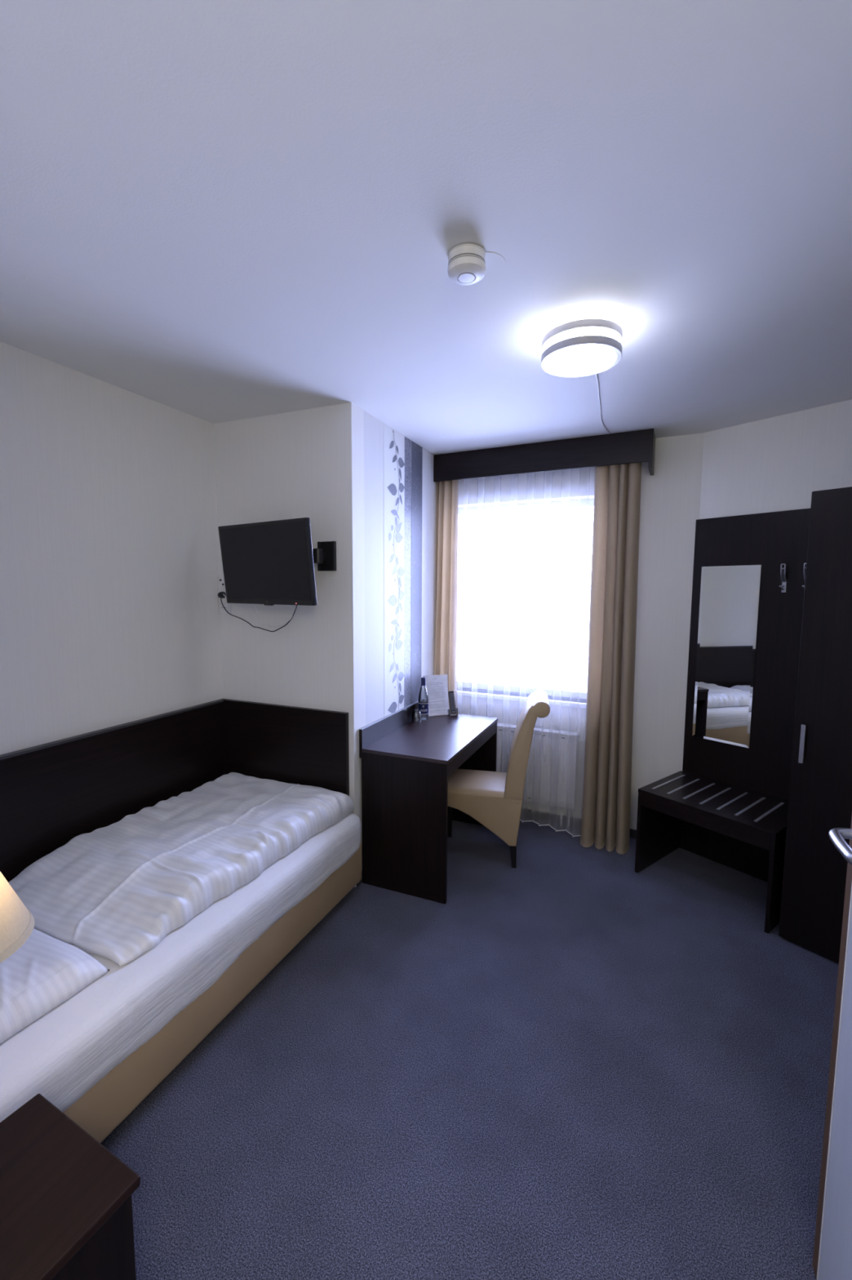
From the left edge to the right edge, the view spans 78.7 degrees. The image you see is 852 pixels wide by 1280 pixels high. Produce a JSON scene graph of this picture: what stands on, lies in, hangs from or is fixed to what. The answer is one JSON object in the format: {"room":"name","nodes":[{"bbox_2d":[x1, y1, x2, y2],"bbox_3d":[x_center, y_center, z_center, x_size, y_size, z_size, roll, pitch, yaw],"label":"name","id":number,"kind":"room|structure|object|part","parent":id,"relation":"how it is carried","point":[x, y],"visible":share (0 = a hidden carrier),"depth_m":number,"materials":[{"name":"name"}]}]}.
{"room":"hotel room","nodes":[
{"label":"hotel room","id":0,"kind":"room"},
{"bbox_2d":[0,341,222,755],"bbox_3d":[-1.687,0.140,1.980,0.120,2.500,2.290,3,6,23],"label":"wall","id":1,"kind":"structure","parent":0,"point":[110,615],"depth_m":2.31,"materials":[{"name":"paint"}]},
{"bbox_2d":[0,699,225,882],"bbox_3d":[-1.590,0.908,2.093,0.033,0.951,2.080,3,6,23],"label":"headboard","id":2,"kind":"object","parent":1,"relation":"attached to","point":[53,793],"visible":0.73,"depth_m":2.33,"materials":[{"name":"black wood"}]},
{"bbox_2d":[213,402,365,887],"bbox_3d":[-0.810,0.054,2.913,1.003,2.500,0.120,3,6,23],"label":"wall","id":3,"kind":"structure","parent":0,"point":[308,463],"depth_m":2.74,"materials":[{"name":"paint"}]},
{"bbox_2d":[217,575,231,614],"bbox_3d":[-1.147,-0.256,2.953,0.081,0.221,0.015,3,6,23],"label":"panel","id":4,"kind":"object","parent":3,"relation":"attached to","point":[220,578],"visible":0.64,"depth_m":2.95,"materials":[{"name":"white plastic"}]},
{"bbox_2d":[219,577,225,587],"bbox_3d":[-1.148,-0.327,2.944,0.060,0.060,0.004,3,6,23],"label":"outlet","id":5,"kind":"object","parent":4,"relation":"attached to","point":[222,584],"depth_m":2.94,"materials":[{"name":"white plastic"}]},
{"bbox_2d":[219,589,226,599],"bbox_3d":[-1.148,-0.256,2.950,0.060,0.060,0.006,3,6,23],"label":"socket","id":6,"kind":"object","parent":4,"relation":"attached to","point":[220,590],"depth_m":2.95,"materials":[{"name":"white plastic"}]},
{"bbox_2d":[220,602,228,613],"bbox_3d":[-1.149,-0.185,2.957,0.060,0.060,0.006,3,6,23],"label":"socket","id":7,"kind":"object","parent":4,"relation":"attached to","point":[226,605],"depth_m":2.95,"materials":[{"name":"white plastic"}]},
{"bbox_2d":[217,591,297,631],"bbox_3d":[-0.882,-0.150,2.762,0.697,0.210,0.095,4,7,35],"label":"power cable","id":8,"kind":"object","parent":4,"relation":"attached to","point":[220,594],"visible":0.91,"depth_m":2.81,"materials":[{"name":"black plastic"}]},
{"bbox_2d":[220,698,349,795],"bbox_3d":[-0.802,0.834,2.901,0.851,0.951,0.029,3,6,23],"label":"panel","id":9,"kind":"object","parent":3,"relation":"attached to","point":[290,744],"visible":0.44,"depth_m":2.84,"materials":[{"name":"black wood"}]},
{"bbox_2d":[312,541,336,570],"bbox_3d":[-0.596,-0.426,2.619,0.279,0.149,0.093,-2,6,-23],"label":"wall bracket","id":10,"kind":"object","parent":3,"relation":"attached to","point":[325,555],"visible":0.66,"depth_m":2.65,"materials":[{"name":"black plastic"}]},
{"bbox_2d":[217,517,317,605],"bbox_3d":[-0.787,-0.374,2.571,0.655,0.405,0.083,4,7,34],"label":"television","id":11,"kind":"object","parent":10,"relation":"attached to","point":[270,562],"visible":1,"depth_m":2.52,"materials":[{"name":"black plastic"}]},
{"bbox_2d":[223,594,296,626],"bbox_3d":[-0.844,-0.152,2.712,0.488,0.174,0.114,3,6,29],"label":"cable","id":12,"kind":"object","parent":11,"relation":"hanging from","point":[224,594],"visible":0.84,"depth_m":2.78,"materials":[{"name":"black plastic"}]},
{"bbox_2d":[253,604,293,626],"bbox_3d":[-0.804,-0.150,2.675,0.240,0.170,0.087,3,6,23],"label":"cable","id":13,"kind":"object","parent":11,"relation":"hanging from","point":[253,604],"visible":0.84,"depth_m":2.72,"materials":[{"name":"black plastic"}]},
{"bbox_2d":[364,410,436,725],"bbox_3d":[-0.152,0.017,3.333,0.120,2.500,1.170,3,6,23],"label":"wall","id":14,"kind":"structure","parent":0,"point":[373,427],"depth_m":2.88,"materials":[{"name":"paint"}]},
{"bbox_2d":[356,871,362,886],"bbox_3d":[-0.135,1.245,3.338,0.012,0.055,1.200,3,6,23],"label":"baseboard","id":15,"kind":"structure","parent":14,"relation":"attached to","point":[360,882],"depth_m":2.81,"materials":[{"name":"wood"}]},
{"bbox_2d":[383,422,404,716],"bbox_3d":[-0.186,0.040,3.098,0.002,2.500,0.271,3,6,23],"label":"wallpaper","id":16,"kind":"structure","parent":14,"relation":"attached to","point":[393,441],"depth_m":3.04,"materials":[{"name":"paper"}]},
{"bbox_2d":[404,436,411,706],"bbox_3d":[-0.117,0.024,3.263,0.001,2.500,0.097,3,6,23],"label":"trim","id":17,"kind":"structure","parent":14,"relation":"attached to","point":[407,532],"depth_m":3.22,"materials":[{"name":"paper"}]},
{"bbox_2d":[410,440,422,704],"bbox_3d":[-0.063,0.012,3.389,0.001,2.500,0.168,3,6,23],"label":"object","id":18,"kind":"structure","parent":14,"relation":"attached to","point":[416,450],"depth_m":3.34,"materials":[{"name":"white paint"}]},
{"bbox_2d":[0,0,851,454],"bbox_3d":[0.181,-1.058,0.968,4.603,0.100,5.900,3,6,23],"label":"ceiling","id":19,"kind":"structure","parent":0,"point":[214,211],"depth_m":1.23,"materials":[{"name":"white paint"}]},
{"bbox_2d":[447,243,506,284],"bbox_3d":[0.142,-1.023,1.443,0.180,0.062,0.112,-4,7,-40],"label":"smoke detector","id":20,"kind":"object","parent":19,"relation":"attached to","point":[468,264],"visible":1,"depth_m":1.40,"materials":[{"name":"white plastic"}]},
{"bbox_3d":[0.168,-1.055,1.462,0.112,0.001,0.112,3,6,23],"label":"mounting plate","id":21,"kind":"part","parent":20,"relation":"part of","materials":[{"name":"white paint"}]},
{"bbox_2d":[541,315,622,377],"bbox_3d":[0.551,-1.040,1.844,0.275,0.099,0.275,3,6,23],"label":"ceiling lamp","id":22,"kind":"object","parent":19,"relation":"attached to","point":[584,345],"visible":1,"depth_m":1.77,"materials":[{"name":"white plastic"}]},
{"bbox_3d":[0.551,-1.084,1.839,0.220,0.011,0.220,3,6,23],"label":"plate","id":23,"kind":"part","parent":22,"relation":"part of","materials":[{"name":"white plastic"}]},
{"bbox_2d":[595,373,609,434],"bbox_3d":[0.827,-1.146,2.482,0.030,0.010,1.154,3,6,23],"label":"cable","id":24,"kind":"object","parent":19,"relation":"attached to","point":[597,376],"visible":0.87,"depth_m":2.52,"materials":[{"name":"white plastic"}]},
{"bbox_2d":[101,815,839,1279],"bbox_3d":[0.167,1.530,1.219,4.603,0.100,5.900,3,6,23],"label":"floor","id":25,"kind":"structure","parent":0,"point":[577,1063],"depth_m":1.65,"materials":[{"name":"carpet"}]},
{"bbox_2d":[0,1093,140,1279],"bbox_3d":[-0.801,1.273,0.959,0.363,0.450,0.360,3,6,27],"label":"nightstand","id":26,"kind":"object","parent":25,"relation":"on","point":[66,1200],"visible":1,"depth_m":0.99,"materials":[{"name":"brown wood"}]},
{"bbox_2d":[0,871,35,963],"bbox_3d":[-0.845,0.704,0.919,0.263,0.690,0.263,3,6,23],"label":"bedside lamp","id":27,"kind":"object","parent":26,"relation":"on","point":[17,922],"visible":1,"depth_m":0.92,"materials":[{"name":"fabric"}]},
{"bbox_3d":[-0.657,1.292,0.887,0.016,0.428,0.333,3,6,27],"label":"panel","id":28,"kind":"part","parent":26,"relation":"part of","materials":[{"name":"brown wood"}]},
{"bbox_2d":[0,812,361,1143],"bbox_3d":[-1.131,1.174,1.960,0.927,0.452,2.028,3,6,23],"label":"bed","id":29,"kind":"object","parent":25,"relation":"on","point":[96,1055],"visible":0.47,"depth_m":1.61,"materials":[{"name":"beige fabric"}]},
{"bbox_2d":[0,928,110,1044],"bbox_3d":[-1.405,0.957,1.393,0.756,0.078,0.696,3,6,23],"label":"pillow","id":30,"kind":"object","parent":29,"relation":"on","point":[46,971],"visible":0.8,"depth_m":1.45,"materials":[{"name":"fabric"}]},
{"bbox_2d":[8,772,355,966],"bbox_3d":[-1.005,0.853,2.281,0.875,0.118,1.293,3,6,23],"label":"duvet","id":31,"kind":"object","parent":29,"relation":"on","point":[113,892],"visible":0.98,"depth_m":2.01,"materials":[{"name":"fabric"}]},
{"bbox_2d":[359,698,497,904],"bbox_3d":[0.059,0.865,3.122,0.498,0.856,0.950,3,6,23],"label":"desk","id":32,"kind":"object","parent":25,"relation":"on","point":[407,766],"visible":0.91,"depth_m":2.73,"materials":[{"name":"wood"}]},
{"bbox_3d":[-0.118,0.966,2.702,0.483,0.730,0.019,3,6,23],"label":"panel","id":33,"kind":"part","parent":32,"relation":"part of","materials":[{"name":"black wood"}]},
{"bbox_2d":[411,709,421,722],"bbox_3d":[-0.060,0.482,3.294,0.062,0.083,0.062,3,6,23],"label":"drinking glass","id":34,"kind":"object","parent":32,"relation":"on","point":[414,711],"visible":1,"depth_m":3.31,"materials":[{"name":"clear glass"}]},
{"bbox_2d":[417,677,428,719],"bbox_3d":[-0.017,0.380,3.370,0.068,0.273,0.069,3,6,23],"label":"water bottle","id":35,"kind":"object","parent":32,"relation":"on","point":[423,706],"visible":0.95,"depth_m":3.36,"materials":[{"name":"clear glass"}]},
{"bbox_2d":[422,674,448,716],"bbox_3d":[0.076,0.371,3.496,0.181,0.260,0.081,-2,6,-21],"label":"information sheet","id":36,"kind":"object","parent":32,"relation":"on","point":[437,686],"visible":0.98,"depth_m":3.50,"materials":[{"name":"paper"}]},
{"bbox_2d":[447,707,458,716],"bbox_3d":[0.179,0.483,3.475,0.062,0.059,0.051,-2,6,-21],"label":"acrylic holder","id":37,"kind":"object","parent":32,"relation":"on","point":[456,708],"visible":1,"depth_m":3.47,"materials":[{"name":"clear plastic"}]},
{"bbox_2d":[448,691,456,715],"bbox_3d":[0.175,0.421,3.483,0.038,0.152,0.059,-2,6,-21],"label":"remote control","id":38,"kind":"object","parent":37,"relation":"in","point":[451,697],"visible":1,"depth_m":3.48,"materials":[{"name":"black plastic"}]},
{"bbox_3d":[0.275,0.610,3.006,0.020,0.077,0.906,3,6,23],"label":"rail","id":39,"kind":"part","parent":32,"relation":"part of","materials":[{"name":"black wood"}]},
{"bbox_3d":[0.243,0.885,3.550,0.483,0.730,0.019,3,6,23],"label":"panel","id":40,"kind":"part","parent":32,"relation":"part of","materials":[{"name":"black wood"}]},
{"bbox_2d":[447,689,550,868],"bbox_3d":[0.393,0.803,3.121,0.649,0.982,0.373,1,6,11],"label":"chair","id":41,"kind":"object","parent":25,"relation":"on","point":[494,799],"visible":0.82,"depth_m":2.96,"materials":[{"name":"beige leather"}]},
{"bbox_3d":[0.150,1.097,3.348,0.038,0.352,0.036,1,6,11],"label":"leg","id":42,"kind":"part","parent":41,"relation":"part of","materials":[{"name":"black wood"}]},
{"bbox_2d":[448,768,507,799],"bbox_3d":[0.285,0.853,3.147,0.430,0.056,0.366,1,6,11],"label":"seat cushion","id":43,"kind":"object","parent":41,"relation":"on","point":[463,784],"depth_m":3.03,"materials":[{"name":"beige leather"}]},
{"bbox_3d":[0.328,1.008,3.153,0.510,0.293,0.360,1,6,11],"label":"seat frame","id":44,"kind":"part","parent":41,"relation":"part of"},
{"bbox_3d":[0.501,1.238,2.991,0.039,0.142,0.036,1,6,11],"label":"leg","id":45,"kind":"part","parent":41,"relation":"part of","materials":[{"name":"black wood"}]},
{"bbox_3d":[0.592,0.602,3.063,0.244,0.567,0.368,1,6,11],"label":"backrest","id":46,"kind":"part","parent":41,"relation":"part of","materials":[{"name":"beige leather"}]},
{"bbox_2d":[635,770,788,933],"bbox_3d":[1.580,1.084,2.806,0.486,0.488,0.673,-4,7,-38],"label":"bench","id":47,"kind":"object","parent":25,"relation":"on","point":[760,820],"visible":0.88,"depth_m":2.74,"materials":[{"name":"wood"}]},
{"bbox_3d":[1.379,1.069,3.063,0.482,0.466,0.018,-4,7,-38],"label":"panel","id":48,"kind":"part","parent":47,"relation":"part of","materials":[{"name":"black wood"}]},
{"bbox_3d":[1.780,1.121,2.550,0.482,0.466,0.018,-4,7,-38],"label":"panel","id":49,"kind":"part","parent":47,"relation":"part of","materials":[{"name":"black wood"}]},
{"bbox_2d":[778,486,851,963],"bbox_3d":[2.092,0.395,2.084,0.521,2.012,0.910,-4,7,-38],"label":"wardrobe","id":50,"kind":"object","parent":25,"relation":"on","point":[820,800],"visible":0.99,"depth_m":2.22,"materials":[{"name":"wood"}]},
{"bbox_3d":[1.643,0.452,2.265,0.026,0.170,0.017,-4,7,-38],"label":"bar handle","id":51,"kind":"part","parent":50,"relation":"part of","materials":[{"name":"metal"}]},
{"bbox_2d":[457,432,704,830],"bbox_3d":[0.867,-0.005,3.624,1.830,2.500,0.260,3,6,26],"label":"wall","id":52,"kind":"structure","parent":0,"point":[670,506],"depth_m":3.21,"materials":[{"name":"paint"}]},
{"bbox_2d":[457,498,594,708],"bbox_3d":[0.658,-0.265,3.647,1.170,1.370,0.220,3,6,26],"label":"window","id":53,"kind":"structure","parent":52,"relation":"attached to","point":[563,693],"depth_m":3.68,"materials":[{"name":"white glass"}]},
{"bbox_3d":[0.644,0.404,3.689,1.170,0.030,0.170,3,6,26],"label":"sill","id":54,"kind":"part","parent":53,"relation":"part of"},
{"bbox_2d":[496,723,579,828],"bbox_3d":[0.628,0.919,3.626,0.831,0.651,0.101,3,6,26],"label":"radiator","id":55,"kind":"object","parent":52,"relation":"attached to","point":[549,781],"visible":0.4,"depth_m":3.48,"materials":[{"name":"white metal"}]},
{"bbox_2d":[433,428,655,481],"bbox_3d":[0.617,-1.129,3.375,1.583,0.216,0.214,3,6,26],"label":"curtain valance","id":56,"kind":"object","parent":52,"relation":"attached to","point":[637,446],"visible":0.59,"depth_m":3.19,"materials":[{"name":"black wood"}]},
{"bbox_2d":[434,480,458,712],"bbox_3d":[0.090,-0.011,3.686,0.258,2.450,0.095,3,6,23],"label":"curtain","id":57,"kind":"object","parent":56,"relation":"hanging from","point":[446,491],"visible":0.45,"depth_m":3.62,"materials":[{"name":"beige fabric"}]},
{"bbox_2d":[447,471,589,836],"bbox_3d":[0.550,0.009,3.478,1.134,2.445,0.179,3,6,26],"label":"sheer curtain","id":58,"kind":"object","parent":56,"relation":"hanging from","point":[588,472],"visible":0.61,"depth_m":3.45,"materials":[{"name":"white fabric"}]},
{"bbox_2d":[580,462,641,854],"bbox_3d":[1.123,0.056,3.142,0.295,2.466,0.180,3,6,23],"label":"curtain","id":59,"kind":"object","parent":56,"relation":"hanging from","point":[607,775],"visible":0.94,"depth_m":3.13,"materials":[{"name":"beige fabric"}]},
{"bbox_2d":[520,808,636,838],"bbox_3d":[0.873,1.227,3.585,1.590,0.055,0.012,3,6,26],"label":"baseboard","id":60,"kind":"structure","parent":52,"relation":"attached to","point":[526,812],"depth_m":3.58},
{"bbox_2d":[699,399,851,519],"bbox_3d":[2.199,0.115,2.451,0.120,2.500,1.800,-4,7,-38],"label":"wall","id":61,"kind":"structure","parent":0,"point":[775,464],"depth_m":2.72,"materials":[{"name":"paint"}]},
{"bbox_2d":[680,508,810,882],"bbox_3d":[1.797,0.320,2.873,0.019,2.005,0.696,-4,7,-38],"label":"wall panel","id":62,"kind":"object","parent":61,"relation":"attached to","point":[771,540],"visible":0.56,"depth_m":2.82,"materials":[{"name":"black wood"}]},
{"bbox_2d":[692,564,761,748],"bbox_3d":[1.698,0.087,2.952,0.014,1.007,0.305,-4,7,-38],"label":"mirror","id":63,"kind":"object","parent":62,"relation":"attached to","point":[730,595],"visible":1,"depth_m":2.94,"materials":[{"name":"silver mirror"}]},
{"bbox_2d":[779,563,786,592],"bbox_3d":[1.855,-0.322,2.696,0.040,0.148,0.024,-4,7,-38],"label":"coat hook","id":64,"kind":"object","parent":62,"relation":"attached to","point":[783,572],"visible":1,"depth_m":2.69,"materials":[{"name":"silver metal"}]},
{"bbox_3d":[1.855,-0.343,2.694,0.040,0.104,0.024,-4,7,-38],"label":"arm","id":65,"kind":"part","parent":64,"relation":"part of","materials":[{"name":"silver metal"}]},
{"bbox_3d":[1.867,-0.283,2.709,0.003,0.070,0.020,-4,7,-38],"label":"mounting plate","id":66,"kind":"part","parent":64,"relation":"part of","materials":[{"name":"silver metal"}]},
{"bbox_2d":[802,562,806,588],"bbox_3d":[1.917,-0.314,2.617,0.040,0.148,0.024,-4,7,-38],"label":"coat hook","id":67,"kind":"object","parent":62,"relation":"attached to","point":[805,563],"visible":0.34,"depth_m":2.61,"materials":[{"name":"silver metal"}]},
{"bbox_3d":[1.917,-0.335,2.615,0.040,0.104,0.024,-4,7,-38],"label":"arm","id":68,"kind":"part","parent":67,"relation":"part of","materials":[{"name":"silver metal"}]},
{"bbox_3d":[1.191,0.364,-0.172,1.378,2.500,0.450,3,6,23],"label":"wall","id":69,"kind":"structure","parent":0,"visible":0},
{"bbox_2d":[813,817,851,1279],"bbox_3d":[0.735,0.514,0.747,0.101,2.006,0.854,3,6,23],"label":"door","id":70,"kind":"structure","parent":69,"relation":"in","point":[833,1248],"depth_m":1.11,"materials":[{"name":"grey laminate"}]},
{"bbox_3d":[0.825,0.400,0.997,0.064,0.024,0.151,3,6,23],"label":"handle","id":71,"kind":"part","parent":70,"relation":"part of","materials":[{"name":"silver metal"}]}
]}

